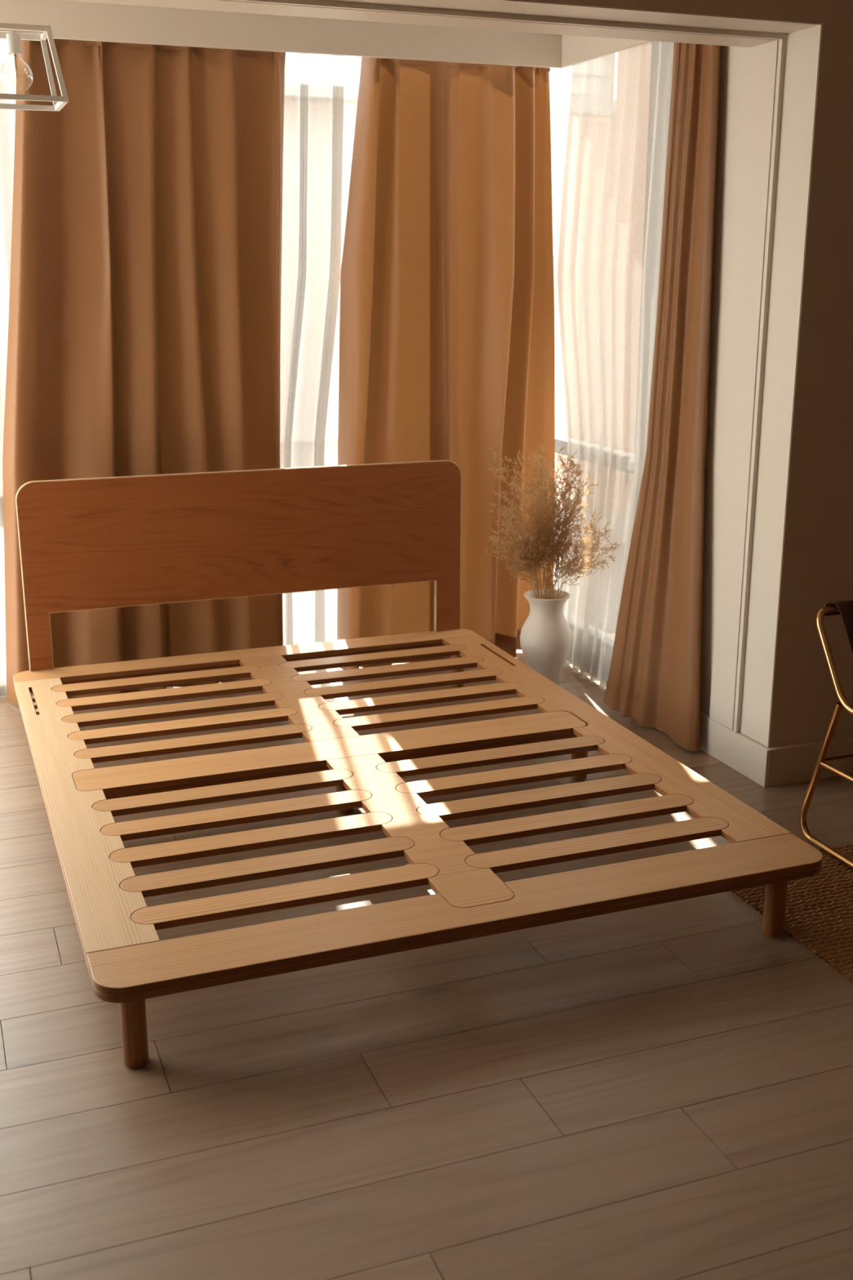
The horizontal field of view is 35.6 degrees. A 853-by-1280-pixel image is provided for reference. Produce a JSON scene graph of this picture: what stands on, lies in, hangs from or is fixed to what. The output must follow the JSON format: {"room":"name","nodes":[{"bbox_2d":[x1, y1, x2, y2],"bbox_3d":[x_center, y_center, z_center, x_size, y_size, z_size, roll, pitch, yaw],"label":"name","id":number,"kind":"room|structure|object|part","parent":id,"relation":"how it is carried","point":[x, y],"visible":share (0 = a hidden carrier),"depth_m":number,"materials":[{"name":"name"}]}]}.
{"room":"bedroom","nodes":[
{"label":"bedroom","id":0,"kind":"room"},
{"bbox_2d":[60,0,562,35],"bbox_3d":[-1.182,-2.099,3.818,4.750,0.300,1.540,-6,17,-20],"label":"ceiling","id":1,"kind":"structure","parent":0,"point":[60,0],"depth_m":4.59,"materials":[{"name":"paint"}]},
{"bbox_2d":[0,38,16,697],"bbox_3d":[-1.356,-0.998,4.803,0.732,2.468,0.038,-6,17,-20],"label":"sheer curtain","id":2,"kind":"object","parent":1,"relation":"hanging from","point":[7,72],"visible":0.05,"depth_m":4.65,"materials":[{"name":"white fabric"}]},
{"bbox_2d":[0,22,68,111],"bbox_3d":[-1.289,-1.607,3.402,0.669,0.425,0.236,-6,17,-20],"label":"pendant lamp","id":3,"kind":"object","parent":1,"relation":"hanging from","point":[13,39],"visible":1,"depth_m":3.48,"materials":[{"name":"white metal"}]},
{"bbox_2d":[5,30,22,54],"bbox_3d":[-1.086,-1.573,3.491,0.037,0.056,0.037,-6,17,-20],"label":"socket","id":4,"kind":"object","parent":3,"relation":"attached to","point":[13,39],"depth_m":3.48,"materials":[{"name":"white metal"}]},
{"bbox_2d":[2,38,285,707],"bbox_3d":[-1.025,-0.928,4.824,1.142,2.325,0.123,-6,17,-20],"label":"curtain","id":5,"kind":"object","parent":1,"relation":"hanging from","point":[144,338],"visible":0.62,"depth_m":4.74,"materials":[{"name":"fabric"}]},
{"bbox_2d":[0,0,561,68],"bbox_3d":[-1.440,-2.005,4.253,4.148,0.114,0.020,-6,17,-20],"label":"trim","id":6,"kind":"structure","parent":1,"relation":"attached to","point":[67,20],"depth_m":4.58,"materials":[{"name":"white paint"}]},
{"bbox_2d":[280,52,344,645],"bbox_3d":[-0.655,-1.069,5.061,0.753,2.468,0.038,-6,17,-20],"label":"sheer curtain","id":7,"kind":"object","parent":1,"relation":"hanging from","point":[313,125],"visible":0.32,"depth_m":5.05,"materials":[{"name":"white fabric"}]},
{"bbox_2d":[336,57,555,670],"bbox_3d":[0.101,-1.032,5.205,0.934,2.325,0.168,-5,16,-18],"label":"curtain","id":8,"kind":"object","parent":1,"relation":"hanging from","point":[446,348],"visible":0.7,"depth_m":5.13,"materials":[{"name":"fabric"}]},
{"bbox_2d":[555,40,673,687],"bbox_3d":[0.679,-1.027,4.911,0.066,2.468,1.056,-6,17,-20],"label":"sheer curtain","id":9,"kind":"object","parent":1,"relation":"hanging from","point":[609,247],"visible":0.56,"depth_m":4.92,"materials":[{"name":"white fabric"}]},
{"bbox_2d":[0,649,852,1279],"bbox_3d":[0.020,0.936,2.602,5.800,0.060,6.180,-6,17,-20],"label":"floor","id":10,"kind":"structure","parent":0,"point":[661,1091],"depth_m":2.64,"materials":[{"name":"laminate"}]},
{"bbox_2d":[13,459,822,1068],"bbox_3d":[-0.244,0.092,3.899,1.750,0.874,2.327,-6,17,-20],"label":"frame","id":11,"kind":"object","parent":10,"relation":"on","point":[108,542],"visible":1,"depth_m":3.85,"materials":[{"name":"brown wood"}]},
{"bbox_3d":[-1.010,0.420,3.710,0.125,0.016,2.064,-6,17,-20],"label":"under frame","id":12,"kind":"part","parent":11,"relation":"part of","materials":[{"name":"brown wood"}]},
{"bbox_3d":[-0.998,0.401,3.712,0.153,0.018,2.030,-6,17,-20],"label":"rail","id":13,"kind":"part","parent":11,"relation":"part of","materials":[{"name":"brown wood"}]},
{"bbox_3d":[-0.597,0.791,2.708,0.052,0.163,0.052,-6,17,-20],"label":"leg","id":14,"kind":"part","parent":11,"relation":"part of","materials":[{"name":"brown wood"}]},
{"bbox_3d":[-0.636,0.071,4.968,1.750,0.016,0.112,-6,17,-20],"label":"under frame","id":15,"kind":"part","parent":11,"relation":"part of","materials":[{"name":"brown wood"}]},
{"bbox_3d":[-0.640,-0.293,4.916,1.653,0.676,0.020,-6,17,-20],"label":"headboard","id":16,"kind":"part","parent":11,"relation":"part of","materials":[{"name":"brown wood"}]},
{"bbox_3d":[-0.633,0.056,4.957,1.750,0.018,0.126,-6,17,-20],"label":"head rail","id":17,"kind":"part","parent":11,"relation":"part of","materials":[{"name":"brown wood"}]},
{"bbox_3d":[-0.250,0.330,3.969,1.565,0.018,0.166,-6,17,-20],"label":"rail","id":18,"kind":"part","parent":11,"relation":"part of","materials":[{"name":"brown wood"}]},
{"bbox_3d":[-0.246,0.457,3.985,0.052,0.124,0.052,-6,17,-20],"label":"leg","id":19,"kind":"part","parent":11,"relation":"part of","materials":[{"name":"brown wood"}]},
{"bbox_3d":[0.138,0.601,2.993,1.750,0.018,0.168,-6,17,-20],"label":"foot rail","id":20,"kind":"part","parent":11,"relation":"part of","materials":[{"name":"brown wood"}]},
{"bbox_3d":[0.141,0.620,2.989,1.750,0.016,0.150,-6,17,-20],"label":"under frame","id":21,"kind":"part","parent":11,"relation":"part of","materials":[{"name":"brown wood"}]},
{"bbox_3d":[0.123,0.105,5.186,0.052,0.163,0.052,-6,17,-20],"label":"leg","id":22,"kind":"part","parent":11,"relation":"part of","materials":[{"name":"brown wood"}]},
{"bbox_3d":[0.490,0.365,4.248,0.052,0.163,0.052,-6,17,-20],"label":"leg","id":23,"kind":"part","parent":11,"relation":"part of","materials":[{"name":"brown wood"}]},
{"bbox_3d":[0.494,0.251,4.256,0.156,0.018,2.030,-6,17,-20],"label":"rail","id":24,"kind":"part","parent":11,"relation":"part of","materials":[{"name":"brown wood"}]},
{"bbox_3d":[0.852,0.644,3.240,0.052,0.163,0.052,-6,17,-20],"label":"leg","id":25,"kind":"part","parent":11,"relation":"part of","materials":[{"name":"brown wood"}]},
{"bbox_2d":[520,588,572,685],"bbox_3d":[0.466,0.001,5.175,0.203,0.370,0.203,-6,17,-20],"label":"vase","id":26,"kind":"object","parent":10,"relation":"on","point":[545,636],"visible":0.88,"depth_m":5.10,"materials":[{"name":"beige ceramic"}]},
{"bbox_2d":[485,443,621,599],"bbox_3d":[0.441,-0.391,5.018,0.480,0.688,0.381,-6,17,-20],"label":"dried flowers","id":27,"kind":"object","parent":26,"relation":"in","point":[543,552],"visible":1,"depth_m":5.00,"materials":[{"name":"beige plant"}]},
{"bbox_2d":[730,844,852,982],"bbox_3d":[1.504,0.741,3.172,1.098,0.013,1.355,-6,17,-20],"label":"rug","id":28,"kind":"object","parent":10,"relation":"on","point":[819,913],"visible":0.59,"depth_m":3.38,"materials":[{"name":"wicker"}]},
{"bbox_2d":[800,600,852,869],"bbox_3d":[1.409,0.280,3.523,0.529,0.679,0.642,-6,17,-20],"label":"chair","id":29,"kind":"object","parent":28,"relation":"on","point":[844,608],"visible":1,"depth_m":3.62,"materials":[{"name":"gold metal"}]},
{"bbox_3d":[1.175,0.424,3.456,0.019,0.437,0.614,-6,17,-20],"label":"frame","id":30,"kind":"part","parent":29,"relation":"part of","materials":[{"name":"gold metal"}]},
{"bbox_3d":[1.399,0.076,3.496,0.529,0.252,0.565,-6,17,-20],"label":"seat and frame","id":31,"kind":"part","parent":29,"relation":"part of","materials":[{"name":"gold metal"}]},
{"bbox_2d":[555,435,567,455],"bbox_3d":[0.689,-1.080,5.068,0.129,2.510,1.040,-6,17,-20],"label":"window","id":32,"kind":"structure","parent":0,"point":[559,440],"depth_m":5.51,"materials":[{"name":"clear glass"}]},
{"bbox_2d":[516,0,852,748],"bbox_3d":[-0.457,-0.756,3.446,5.800,2.750,0.316,-6,17,-20],"label":"wall","id":33,"kind":"structure","parent":0,"point":[817,568],"depth_m":3.93,"materials":[{"name":"paint"}]},
{"bbox_2d":[62,0,821,47],"bbox_3d":[-0.911,-1.518,3.057,4.130,0.016,0.314,-6,17,-20],"label":"ceiling","id":34,"kind":"structure","parent":33,"relation":"attached to","point":[515,15],"depth_m":3.48,"materials":[{"name":"white paint"}]},
{"bbox_2d":[768,736,852,786],"bbox_3d":[1.696,0.341,4.410,1.320,0.125,0.018,-6,17,-20],"label":"baseboard","id":35,"kind":"structure","parent":33,"relation":"attached to","point":[793,763],"depth_m":4.22,"materials":[{"name":"paint"}]},
{"bbox_2d":[671,42,750,715],"bbox_3d":[0.984,-0.852,4.415,0.224,2.420,0.460,-6,17,-20],"label":"wall","id":36,"kind":"structure","parent":0,"point":[734,60],"depth_m":4.18,"materials":[{"name":"white paint"}]},
{"bbox_2d":[559,35,651,68],"bbox_3d":[0.725,-2.048,4.414,0.018,0.114,1.240,-6,17,-20],"label":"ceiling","id":37,"kind":"structure","parent":36,"relation":"attached to","point":[575,50],"depth_m":4.76,"materials":[{"name":"white paint"}]},
{"bbox_2d":[604,42,720,751],"bbox_3d":[0.799,-0.816,4.421,0.094,2.323,0.588,-6,17,-20],"label":"curtain","id":38,"kind":"object","parent":37,"relation":"hanging from","point":[654,681],"visible":0.89,"depth_m":4.42,"materials":[{"name":"fabric"}]},
{"bbox_2d":[699,711,771,787],"bbox_3d":[0.941,0.311,4.513,0.016,0.125,0.754,-6,17,-20],"label":"baseboard","id":39,"kind":"structure","parent":36,"relation":"attached to","point":[748,757],"depth_m":4.32,"materials":[{"name":"white paint"}]},
{"bbox_2d":[709,23,822,746],"bbox_3d":[1.014,-0.710,4.037,0.017,2.094,0.314,-6,17,-20],"label":"trim","id":40,"kind":"structure","parent":36,"relation":"attached to","point":[783,79],"depth_m":4.00,"materials":[{"name":"white paint"}]},
{"label":"outside","id":41,"kind":"structure","parent":0,"visible":0},
{"bbox_2d":[324,439,564,641],"bbox_3d":[-8.218,-4.148,22.035,60.000,0.150,37.220,-6,17,-20],"label":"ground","id":42,"kind":"structure","parent":41,"point":[331,452],"depth_m":7.70,"materials":[{"name":"white"}]},
{"bbox_2d":[324,55,360,439],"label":"window","id":43,"kind":"structure","parent":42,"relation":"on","point":[352,64],"depth_m":14.37,"materials":[{"name":"white glass"}]},
{"bbox_2d":[549,66,572,506],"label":"window","id":44,"kind":"structure","parent":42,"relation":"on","point":[559,78],"depth_m":9.98,"materials":[{"name":"white glass"}]}
]}

